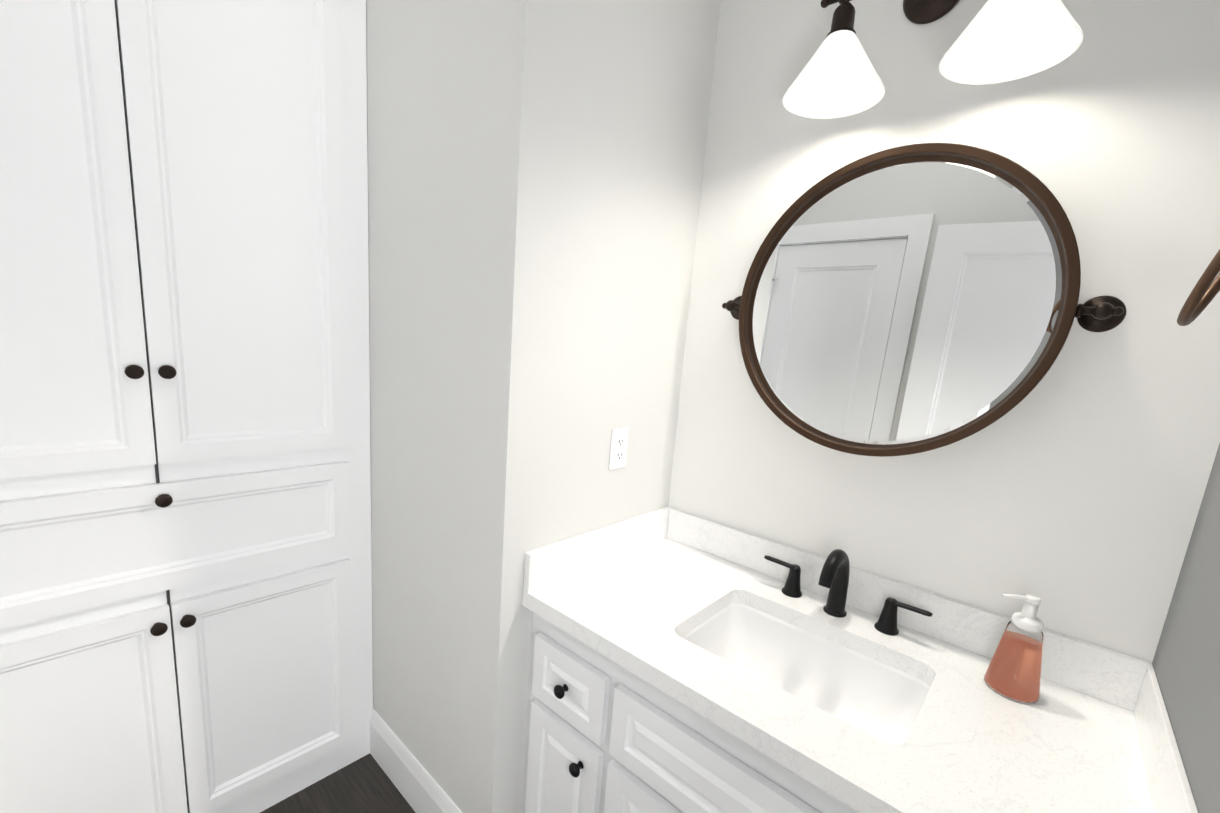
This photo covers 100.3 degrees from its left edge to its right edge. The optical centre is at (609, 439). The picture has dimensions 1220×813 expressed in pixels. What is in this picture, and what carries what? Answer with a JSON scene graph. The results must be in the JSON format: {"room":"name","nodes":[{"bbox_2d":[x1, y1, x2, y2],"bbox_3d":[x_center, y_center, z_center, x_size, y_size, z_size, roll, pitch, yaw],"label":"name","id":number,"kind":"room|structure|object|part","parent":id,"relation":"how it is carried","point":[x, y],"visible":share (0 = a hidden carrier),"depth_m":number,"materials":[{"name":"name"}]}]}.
{"room":"bathroom","nodes":[
{"label":"bathroom","id":0,"kind":"room"},
{"bbox_2d":[260,753,414,812],"bbox_3d":[-0.319,1.359,0.854,3.500,0.050,2.320,14,14,40],"label":"floor","id":1,"kind":"structure","parent":0,"point":[364,784],"depth_m":1.64,"materials":[{"name":"brown wood"}]},
{"bbox_2d":[0,0,372,812],"bbox_3d":[-1.269,-0.186,1.362,0.664,2.640,1.006,14,14,40],"label":"linen cabinet","id":2,"kind":"object","parent":1,"relation":"on","point":[184,476],"visible":1,"depth_m":1.24,"materials":[{"name":"white wood"}]},
{"bbox_3d":[-1.172,-0.604,0.928,0.020,1.388,0.427,14,14,40],"label":"door","id":3,"kind":"part","parent":2,"relation":"part of","materials":[{"name":"white wood"}]},
{"bbox_3d":[-1.280,0.755,1.186,0.020,0.650,0.427,14,14,40],"label":"door","id":4,"kind":"part","parent":2,"relation":"part of","materials":[{"name":"white wood"}]},
{"bbox_3d":[-1.065,-0.151,1.140,0.029,0.032,0.032,14,14,40],"label":"knob","id":5,"kind":"part","parent":2,"relation":"part of","materials":[{"name":"brown metal"}]},
{"bbox_3d":[-1.114,0.467,1.258,0.029,0.032,0.032,14,14,40],"label":"knob","id":6,"kind":"part","parent":2,"relation":"part of","materials":[{"name":"brown metal"}]},
{"bbox_3d":[-1.069,0.146,1.220,0.029,0.032,0.032,14,14,40],"label":"knob","id":7,"kind":"part","parent":2,"relation":"part of","materials":[{"name":"brown metal"}]},
{"bbox_3d":[-1.028,-0.156,1.182,0.029,0.032,0.032,14,14,40],"label":"knob","id":8,"kind":"part","parent":2,"relation":"part of","materials":[{"name":"brown metal"}]},
{"bbox_3d":[-1.095,0.240,1.254,0.020,0.272,0.864,14,14,40],"label":"drawer","id":9,"kind":"part","parent":2,"relation":"part of","materials":[{"name":"white wood"}]},
{"bbox_3d":[-1.077,0.462,1.299,0.029,0.032,0.032,14,14,40],"label":"knob","id":10,"kind":"part","parent":2,"relation":"part of","materials":[{"name":"brown metal"}]},
{"bbox_3d":[-0.884,-0.642,1.251,0.020,1.388,0.433,14,14,40],"label":"door","id":11,"kind":"part","parent":2,"relation":"part of","materials":[{"name":"white wood"}]},
{"bbox_3d":[-0.992,0.717,1.508,0.020,0.650,0.433,14,14,40],"label":"door","id":12,"kind":"part","parent":2,"relation":"part of","materials":[{"name":"white wood"}]},
{"bbox_2d":[522,506,1197,812],"bbox_3d":[0.371,0.788,1.179,1.121,1.055,0.617,14,14,40],"label":"bathroom vanity","id":13,"kind":"object","parent":1,"relation":"on","point":[681,661],"visible":1,"depth_m":1.08,"materials":[{"name":"white stone"}]},
{"bbox_3d":[-0.114,0.588,1.192,0.031,0.031,0.029,14,14,40],"label":"knob","id":14,"kind":"part","parent":13,"relation":"part of","materials":[{"name":"black metal"}]},
{"bbox_3d":[-0.126,0.927,1.274,0.237,0.480,0.018,14,14,40],"label":"door","id":15,"kind":"part","parent":13,"relation":"part of","materials":[{"name":"white wood"}]},
{"bbox_3d":[-0.099,0.586,1.210,0.237,0.165,0.018,14,14,40],"label":"drawer","id":16,"kind":"part","parent":13,"relation":"part of","materials":[{"name":"white wood"}]},
{"bbox_3d":[-0.078,0.763,1.180,0.031,0.031,0.029,14,14,40],"label":"knob","id":17,"kind":"part","parent":13,"relation":"part of","materials":[{"name":"black metal"}]},
{"bbox_3d":[0.080,0.977,1.097,0.262,0.480,0.018,14,14,40],"label":"door","id":18,"kind":"part","parent":13,"relation":"part of","materials":[{"name":"white wood"}]},
{"bbox_2d":[664,599,943,800],"bbox_3d":[0.400,0.559,1.117,0.504,0.139,0.360,14,14,40],"label":"sink","id":19,"kind":"object","parent":13,"relation":"in","point":[881,697],"depth_m":1.22,"materials":[{"name":"white ceramic"}]},
{"bbox_2d":[764,549,932,635],"bbox_3d":[0.536,0.347,1.218,0.396,0.179,0.172,14,14,40],"label":"faucet","id":20,"kind":"object","parent":13,"relation":"on","point":[832,613],"depth_m":1.24,"materials":[{"name":"black metal"}]},
{"bbox_2d":[662,506,1153,713],"bbox_3d":[0.600,0.372,1.327,1.121,0.100,0.020,14,14,40],"label":"backsplash","id":21,"kind":"structure","parent":13,"relation":"on","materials":[{"name":"stone"}]},
{"bbox_2d":[984,594,1043,703],"bbox_3d":[0.803,0.400,0.997,0.090,0.199,0.087,14,14,40],"label":"soap dispenser","id":22,"kind":"object","parent":13,"relation":"on","point":[1013,671],"visible":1,"depth_m":0.97,"materials":[{"name":"orange plastic"}]},
{"bbox_2d":[366,0,720,812],"bbox_3d":[-0.477,-0.338,1.835,1.390,2.885,0.770,14,14,40],"label":"wall","id":23,"kind":"structure","parent":0,"point":[534,178],"depth_m":1.28,"materials":[{"name":"paint"}]},
{"bbox_2d":[370,709,461,812],"bbox_3d":[-0.461,1.231,0.876,1.811,0.170,1.108,14,14,40],"label":"baseboard","id":24,"kind":"structure","parent":23,"relation":"attached to","point":[418,787],"depth_m":1.62,"materials":[{"name":"white wood"}]},
{"bbox_2d":[609,427,628,469],"bbox_3d":[0.026,0.026,1.431,0.008,0.115,0.070,14,14,40],"label":"electrical outlet","id":25,"kind":"object","parent":23,"relation":"attached to","point":[618,447],"visible":1,"depth_m":1.43,"materials":[{"name":"white plastic"}]},
{"bbox_2d":[668,0,1219,662],"bbox_3d":[0.688,-0.127,1.211,1.222,2.885,0.192,14,14,40],"label":"wall","id":26,"kind":"structure","parent":0,"point":[1068,490],"depth_m":1.08,"materials":[{"name":"paint"}]},
{"bbox_3d":[0.625,-0.302,1.178,0.820,0.681,0.091,14,14,40],"label":"mirror","id":27,"kind":"part","parent":26,"relation":"part of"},
{"bbox_2d":[782,0,1082,118],"bbox_3d":[0.625,-0.862,1.003,0.512,0.295,0.252,14,14,40],"label":"sconce","id":28,"kind":"object","parent":26,"relation":"attached to","point":[999,41],"visible":1,"depth_m":1.00,"materials":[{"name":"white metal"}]},
{"bbox_3d":[0.489,-0.802,1.100,0.207,0.120,0.207,14,14,40],"label":"lamp shade","id":29,"kind":"part","parent":28,"relation":"part of","materials":[{"name":"white glass"}]},
{"bbox_3d":[0.716,-0.746,0.904,0.207,0.120,0.207,14,14,40],"label":"lamp shade","id":30,"kind":"part","parent":28,"relation":"part of","materials":[{"name":"white glass"}]},
{"bbox_2d":[1152,443,1219,812],"bbox_3d":[0.738,0.023,0.439,0.100,2.885,1.100,14,14,40],"label":"wall","id":31,"kind":"structure","parent":0,"point":[1186,663],"depth_m":0.78,"materials":[{"name":"paint"}]},
{"bbox_2d":[1177,249,1219,325],"bbox_3d":[0.838,-0.243,0.654,0.122,0.194,0.186,14,14,40],"label":"towel ring","id":32,"kind":"object","parent":31,"relation":"attached to","point":[1204,292],"visible":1,"depth_m":0.66,"materials":[{"name":"brown metal"}]}
]}

